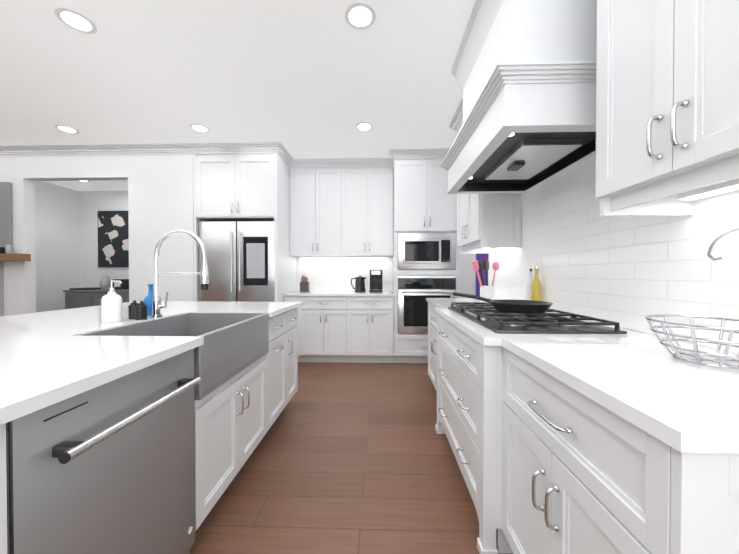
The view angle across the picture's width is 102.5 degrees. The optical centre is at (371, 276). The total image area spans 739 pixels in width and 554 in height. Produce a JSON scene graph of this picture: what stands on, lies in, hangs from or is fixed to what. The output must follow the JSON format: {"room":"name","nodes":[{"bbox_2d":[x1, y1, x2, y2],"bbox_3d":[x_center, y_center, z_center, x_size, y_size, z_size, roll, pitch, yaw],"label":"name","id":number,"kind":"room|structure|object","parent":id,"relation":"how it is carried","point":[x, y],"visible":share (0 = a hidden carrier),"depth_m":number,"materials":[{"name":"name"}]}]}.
{"room":"kitchen","nodes":[
{"label":"kitchen","id":0,"kind":"room"},
{"bbox_2d":[35,181,78,312],"bbox_3d":[-5.634,-0.247,4.739,0.120,2.740,1.740,0,1,2],"label":"wall","id":1,"kind":"structure","parent":0,"point":[66,238],"depth_m":5.21,"materials":[{"name":"white paint"}]},
{"bbox_2d":[42,275,46,281],"bbox_3d":[-5.560,0.030,5.039,0.009,0.120,0.080,0,1,2],"label":"switch plate","id":2,"kind":"object","parent":1,"relation":"attached to","point":[44,278],"visible":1,"depth_m":5.04,"materials":[{"name":"white plastic"}]},
{"bbox_2d":[0,154,199,315],"bbox_3d":[-4.585,-0.237,3.777,4.795,2.740,0.120,0,1,2],"label":"wall","id":3,"kind":"structure","parent":0,"point":[160,196],"depth_m":3.66,"materials":[{"name":"white paint"}]},
{"bbox_2d":[0,261,3,316],"bbox_3d":[-5.599,0.470,3.728,1.970,1.328,0.047,0,1,2],"label":"stone fireplace","id":4,"kind":"object","parent":3,"relation":"attached to","point":[1,291],"visible":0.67,"depth_m":3.70,"materials":[{"name":"white stone"}]},
{"bbox_2d":[0,182,12,249],"bbox_3d":[-5.434,-0.756,3.713,1.900,0.840,0.042,0,1,2],"label":"screen","id":5,"kind":"object","parent":3,"relation":"attached to","point":[6,227],"visible":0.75,"depth_m":3.67,"materials":[{"name":"grey"}]},
{"bbox_2d":[0,253,30,260],"bbox_3d":[-5.421,-0.241,3.675,2.330,0.090,0.127,0,1,2],"label":"mantel shelf","id":6,"kind":"object","parent":3,"relation":"attached to","point":[13,257],"visible":1,"depth_m":3.58,"materials":[{"name":"brown wood"}]},
{"bbox_2d":[0,247,5,252],"bbox_3d":[-4.546,-0.326,3.644,0.070,0.079,0.060,0,1,2],"label":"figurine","id":7,"kind":"object","parent":6,"relation":"on","point":[2,249],"visible":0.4,"depth_m":3.62,"materials":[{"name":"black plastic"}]},
{"bbox_2d":[5,245,12,252],"bbox_3d":[-4.456,-0.341,3.642,0.060,0.110,0.060,0,1,2],"label":"figurine","id":8,"kind":"object","parent":6,"relation":"on","point":[8,248],"visible":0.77,"depth_m":3.62,"materials":[{"name":"grey ceramic"}]},
{"bbox_2d":[0,143,192,155],"bbox_3d":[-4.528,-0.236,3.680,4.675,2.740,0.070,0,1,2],"label":"crown molding","id":9,"kind":"structure","parent":3,"relation":"attached to","point":[100,149],"depth_m":3.63,"materials":[{"name":"white wood"}]},
{"bbox_2d":[79,191,128,287],"bbox_3d":[-3.860,-0.256,5.645,3.610,2.740,0.120,0,1,2],"label":"wall","id":10,"kind":"structure","parent":0,"point":[90,202],"depth_m":5.62,"materials":[{"name":"white paint"}]},
{"bbox_2d":[98,211,128,266],"bbox_3d":[-4.677,-0.716,5.590,0.980,1.060,0.024,0,1,2],"label":"picture","id":11,"kind":"object","parent":10,"relation":"attached to","point":[113,238],"visible":0.64,"depth_m":5.58,"materials":[{"name":"black plastic"}]},
{"bbox_2d":[0,0,475,190],"bbox_3d":[-1.945,-1.615,1.651,10.200,0.060,7.960,0,1,2],"label":"ceiling","id":12,"kind":"structure","parent":0,"point":[309,79],"depth_m":2.34,"materials":[{"name":"white paint"}]},
{"bbox_2d":[54,125,79,133],"bbox_3d":[-3.298,-1.598,3.213,0.189,0.006,0.189,0,1,-4],"label":"recessed light","id":13,"kind":"object","parent":12,"relation":"in","point":[67,129],"depth_m":3.21,"materials":[{"name":"white"}]},
{"bbox_2d":[54,7,96,33],"bbox_3d":[-1.829,-1.584,1.838,0.189,0.006,0.189,0,1,-4],"label":"recessed light","id":14,"kind":"object","parent":12,"relation":"in","point":[75,20],"depth_m":1.83,"materials":[{"name":"white"}]},
{"bbox_2d":[190,124,209,132],"bbox_3d":[-1.848,-1.598,3.189,0.189,0.006,0.189,0,1,-4],"label":"recessed light","id":15,"kind":"object","parent":12,"relation":"in","point":[197,127],"depth_m":3.19,"materials":[{"name":"white"}]},
{"bbox_2d":[345,2,375,29],"bbox_3d":[-0.069,-1.584,1.805,0.189,0.006,0.189,0,1,-4],"label":"recessed light","id":16,"kind":"object","parent":12,"relation":"in","point":[360,15],"depth_m":1.79,"materials":[{"name":"white"}]},
{"bbox_2d":[355,122,372,130],"bbox_3d":[-0.079,-1.598,3.156,0.189,0.006,0.189,0,1,-4],"label":"recessed light","id":17,"kind":"object","parent":12,"relation":"in","point":[362,126],"depth_m":3.14,"materials":[{"name":"white"}]},
{"bbox_2d":[190,362,507,553],"bbox_3d":[-1.945,1.180,1.680,10.200,0.050,7.960,0,1,2],"label":"floor","id":18,"kind":"structure","parent":0,"point":[350,458],"depth_m":1.69,"materials":[{"name":"brown wood"}]},
{"bbox_2d":[63,289,128,308],"bbox_3d":[-4.340,0.668,5.194,1.700,0.900,0.450,0,1,2],"label":"console table","id":19,"kind":"object","parent":18,"relation":"on","point":[80,298],"visible":0.17,"depth_m":4.99,"materials":[{"name":"grey"}]},
{"bbox_2d":[70,287,100,289],"bbox_3d":[-4.964,0.203,5.213,0.350,0.029,0.340,0,1,2],"label":"tray","id":20,"kind":"object","parent":19,"relation":"on","point":[90,288],"visible":0.81,"depth_m":5.05,"materials":[{"name":"black plastic"}]},
{"bbox_2d":[100,276,110,289],"bbox_3d":[-4.640,0.098,5.172,0.160,0.239,0.160,0,1,2],"label":"vase","id":21,"kind":"object","parent":19,"relation":"on","point":[105,282],"visible":0.96,"depth_m":5.12,"materials":[{"name":"grey ceramic"}]},
{"bbox_2d":[113,279,128,289],"bbox_3d":[-4.385,0.128,5.189,0.170,0.179,0.151,0,1,2],"label":"box","id":22,"kind":"object","parent":19,"relation":"on","point":[124,285],"visible":0.77,"depth_m":5.12,"materials":[{"name":"black plastic"}]},
{"bbox_2d":[0,305,300,553],"bbox_3d":[-1.411,0.712,1.629,1.502,0.888,2.138,0,1,2],"label":"kitchen island","id":23,"kind":"object","parent":18,"relation":"on","point":[246,367],"depth_m":1.48,"materials":[{"name":"white"}]},
{"bbox_2d":[6,348,200,553],"bbox_3d":[-1.005,0.719,0.905,0.698,0.880,0.592,0,1,2],"label":"dishwasher","id":24,"kind":"object","parent":23,"relation":"in","point":[107,468],"visible":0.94,"depth_m":0.81,"materials":[{"name":"grey metal"}]},
{"bbox_2d":[0,301,301,416],"bbox_3d":[-1.434,0.252,1.631,1.536,0.032,2.168,0,1,2],"label":"island countertop","id":25,"kind":"structure","parent":23,"relation":"on","point":[46,355],"depth_m":1.12,"materials":[{"name":"white stone"}]},
{"bbox_2d":[101,281,121,322],"bbox_3d":[-1.371,0.127,1.572,0.096,0.216,0.084,0,1,2],"label":"soap dispenser","id":26,"kind":"object","parent":25,"relation":"on","point":[111,305],"visible":1,"depth_m":1.55,"materials":[{"name":"white"}]},
{"bbox_2d":[128,300,137,318],"bbox_3d":[-1.337,0.183,1.672,0.054,0.103,0.054,0,1,2],"label":"canister","id":27,"kind":"object","parent":25,"relation":"on","point":[131,310],"visible":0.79,"depth_m":1.65,"materials":[{"name":"black plastic"}]},
{"bbox_2d":[135,301,147,319],"bbox_3d":[-1.277,0.183,1.645,0.054,0.103,0.054,0,1,2],"label":"canister","id":28,"kind":"object","parent":25,"relation":"on","point":[141,310],"visible":1,"depth_m":1.63,"materials":[{"name":"black plastic"}]},
{"bbox_2d":[143,284,153,315],"bbox_3d":[-1.355,0.138,1.822,0.080,0.189,0.080,0,1,2],"label":"bottle","id":29,"kind":"object","parent":25,"relation":"on","point":[147,300],"visible":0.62,"depth_m":1.79,"materials":[{"name":"blue glass"}]},
{"bbox_2d":[75,313,268,399],"bbox_3d":[-0.954,0.368,1.582,0.538,0.256,0.742,0,1,2],"label":"sink","id":30,"kind":"object","parent":25,"relation":"in","point":[233,342],"depth_m":1.55,"materials":[{"name":"silver metal"}]},
{"bbox_2d":[150,230,208,317],"bbox_3d":[-1.114,-0.020,1.723,0.338,0.508,0.060,0,1,2],"label":"faucet","id":31,"kind":"object","parent":25,"relation":"on","point":[157,306],"visible":1,"depth_m":1.71,"materials":[{"name":"silver metal"}]},
{"bbox_2d":[199,221,274,301],"bbox_3d":[-1.658,0.210,4.028,0.954,1.818,0.804,0,1,2],"label":"fridge","id":32,"kind":"object","parent":18,"relation":"on","point":[240,259],"visible":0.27,"depth_m":3.66,"materials":[{"name":"grey metal"}]},
{"bbox_2d":[189,142,296,301],"bbox_3d":[-1.621,-0.238,4.016,1.105,2.738,0.917,0,1,2],"label":"tall cabinet","id":33,"kind":"object","parent":18,"relation":"on","point":[229,184],"visible":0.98,"depth_m":3.63,"materials":[{"name":"white wood"}]},
{"bbox_2d":[283,295,306,361],"bbox_3d":[-0.994,0.685,4.154,0.274,0.888,0.610,0,1,2],"label":"base cabinet","id":34,"kind":"object","parent":18,"relation":"on","point":[302,310],"depth_m":3.85,"materials":[{"name":"white wood"}]},
{"bbox_2d":[307,295,350,362],"bbox_3d":[-0.585,0.685,4.142,0.647,0.888,0.610,0,1,2],"label":"base cabinet","id":35,"kind":"object","parent":18,"relation":"on","point":[347,326],"depth_m":3.84,"materials":[{"name":"white wood"}]},
{"bbox_2d":[283,291,393,294],"bbox_3d":[-0.418,0.226,4.124,1.428,0.032,0.626,0,1,2],"label":"countertop","id":36,"kind":"structure","parent":35,"relation":"on","point":[294,292],"depth_m":3.83,"materials":[{"name":"white stone"}]},
{"bbox_2d":[300,275,308,291],"bbox_3d":[-0.957,0.090,4.231,0.110,0.235,0.120,0,1,2],"label":"knife block","id":37,"kind":"object","parent":36,"relation":"on","point":[304,285],"visible":1,"depth_m":4.17,"materials":[{"name":"brown wood"}]},
{"bbox_2d":[351,275,365,291],"bbox_3d":[-0.184,0.092,4.157,0.227,0.233,0.156,0,1,2],"label":"kettle","id":38,"kind":"object","parent":36,"relation":"on","point":[359,283],"visible":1,"depth_m":4.10,"materials":[{"name":"black metal"}]},
{"bbox_2d":[369,270,382,291],"bbox_3d":[0.061,0.054,4.168,0.180,0.309,0.262,0,1,2],"label":"coffee maker","id":39,"kind":"object","parent":36,"relation":"on","point":[376,280],"visible":1,"depth_m":4.18,"materials":[{"name":"black plastic"}]},
{"bbox_2d":[351,295,393,362],"bbox_3d":[-0.034,0.686,4.125,0.661,0.888,0.610,0,1,2],"label":"base cabinet","id":40,"kind":"object","parent":18,"relation":"on","point":[372,316],"depth_m":3.83,"materials":[{"name":"white wood"}]},
{"bbox_2d":[389,148,458,362],"bbox_3d":[0.679,-0.239,4.062,0.900,2.738,0.686,0,1,2],"label":"tall cabinet","id":41,"kind":"object","parent":18,"relation":"on","point":[425,261],"visible":0.83,"depth_m":3.79,"materials":[{"name":"white wood"}]},
{"bbox_2d":[398,233,455,269],"bbox_3d":[0.706,-0.330,3.801,0.734,0.465,0.105,0,1,2],"label":"microwave","id":42,"kind":"object","parent":41,"relation":"in","point":[416,251],"depth_m":3.78,"materials":[{"name":"grey metal"}]},
{"bbox_2d":[428,306,433,384],"bbox_3d":[0.890,0.701,2.660,0.631,0.888,0.898,0,1,2],"label":"base cabinet","id":43,"kind":"object","parent":18,"relation":"on","point":[430,312],"depth_m":2.95,"materials":[{"name":"white wood"}]},
{"bbox_2d":[434,314,501,553],"bbox_3d":[0.824,0.711,1.707,0.705,0.888,1.123,0,1,2],"label":"base cabinet","id":44,"kind":"object","parent":18,"relation":"on","point":[467,378],"depth_m":1.37,"materials":[{"name":"white wood"}]},
{"bbox_2d":[498,362,738,553],"bbox_3d":[0.824,0.720,0.842,0.652,0.888,0.720,0,1,2],"label":"base cabinet","id":45,"kind":"object","parent":18,"relation":"on","point":[565,486],"depth_m":0.70,"materials":[{"name":"white wood"}]},
{"bbox_2d":[426,298,738,457],"bbox_3d":[0.820,0.250,1.790,0.717,0.032,2.656,0,1,2],"label":"countertop","id":46,"kind":"structure","parent":45,"relation":"on","point":[649,400],"depth_m":0.72,"materials":[{"name":"white stone"}]},
{"bbox_2d":[472,260,498,301],"bbox_3d":[0.971,0.039,2.618,0.232,0.370,0.210,0,1,2],"label":"utensil crock","id":47,"kind":"object","parent":46,"relation":"on","point":[486,290],"visible":0.81,"depth_m":2.54,"materials":[{"name":"white"}]},
{"bbox_2d":[526,269,532,299],"bbox_3d":[1.151,0.085,2.146,0.060,0.289,0.060,0,1,2],"label":"oil bottle","id":48,"kind":"object","parent":46,"relation":"on","point":[528,289],"visible":0.6,"depth_m":2.13,"materials":[{"name":"white glass"}]},
{"bbox_2d":[531,266,540,300],"bbox_3d":[1.147,0.075,2.066,0.060,0.309,0.060,0,1,2],"label":"oil bottle","id":49,"kind":"object","parent":46,"relation":"on","point":[536,290],"visible":0.71,"depth_m":2.05,"materials":[{"name":"yellow glass"}]},
{"bbox_2d":[448,302,626,333],"bbox_3d":[0.813,0.211,1.707,0.540,0.045,0.920,0,1,2],"label":"cooktop","id":50,"kind":"object","parent":46,"relation":"in","point":[490,318],"visible":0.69,"depth_m":1.38,"materials":[{"name":"grey metal"}]},
{"bbox_2d":[453,292,552,312],"bbox_3d":[0.760,0.144,1.731,0.470,0.086,0.450,0,1,2],"label":"frying pan","id":51,"kind":"object","parent":50,"relation":"on","point":[518,306],"visible":1,"depth_m":1.63,"materials":[{"name":"grey metal"}]},
{"bbox_2d":[645,228,738,368],"bbox_3d":[0.957,0.052,0.841,0.268,0.374,0.268,0,1,2],"label":"fruit basket","id":52,"kind":"object","parent":46,"relation":"on","point":[696,353],"visible":1,"depth_m":0.84,"materials":[{"name":"silver metal"}]},
{"bbox_2d":[297,253,487,297],"bbox_3d":[0.516,-0.244,4.483,5.450,2.740,0.160,0,1,2],"label":"wall","id":53,"kind":"structure","parent":0,"point":[329,274],"depth_m":4.43,"materials":[{"name":"white tile"}]},
{"bbox_2d":[290,166,344,257],"bbox_3d":[-0.745,-0.904,4.268,0.765,1.215,0.346,0,1,2],"label":"upper cabinet","id":54,"kind":"object","parent":53,"relation":"attached to","point":[341,212],"depth_m":4.10,"materials":[{"name":"white wood"}]},
{"bbox_2d":[345,166,392,257],"bbox_3d":[-0.083,-0.904,4.248,0.766,1.215,0.346,0,1,2],"label":"upper cabinet","id":55,"kind":"object","parent":53,"relation":"attached to","point":[368,189],"depth_m":4.08,"materials":[{"name":"white wood"}]},
{"bbox_2d":[553,312,736,353],"bbox_3d":[1.257,-0.201,0.349,0.220,2.740,5.520,0,1,2],"label":"wall","id":56,"kind":"structure","parent":0,"point":[665,337],"depth_m":1.18,"materials":[{"name":"white tile"}]},
{"bbox_2d":[449,97,520,252],"bbox_3d":[1.007,-0.918,2.741,0.403,1.353,0.797,0,1,2],"label":"upper cabinet","id":57,"kind":"object","parent":56,"relation":"attached to","point":[486,223],"visible":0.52,"depth_m":2.39,"materials":[{"name":"white wood"}]},
{"bbox_2d":[440,0,596,193],"bbox_3d":[0.856,-1.115,1.782,0.647,0.938,1.160,0,1,2],"label":"range hood","id":58,"kind":"object","parent":56,"relation":"attached to","point":[523,72],"visible":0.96,"depth_m":1.40,"materials":[{"name":"white wood"}]},
{"bbox_2d":[488,154,738,352],"bbox_3d":[1.186,-0.306,1.780,0.008,1.080,2.660,0,1,2],"label":"backsplash","id":59,"kind":"structure","parent":56,"relation":"attached to","point":[587,259],"depth_m":1.39,"materials":[{"name":"tile"}]},
{"bbox_2d":[596,0,738,215],"bbox_3d":[0.948,-0.897,0.796,0.403,1.353,0.720,0,1,2],"label":"upper cabinet","id":60,"kind":"object","parent":56,"relation":"attached to","point":[667,107],"visible":1,"depth_m":0.84,"materials":[{"name":"white wood"}]}
]}

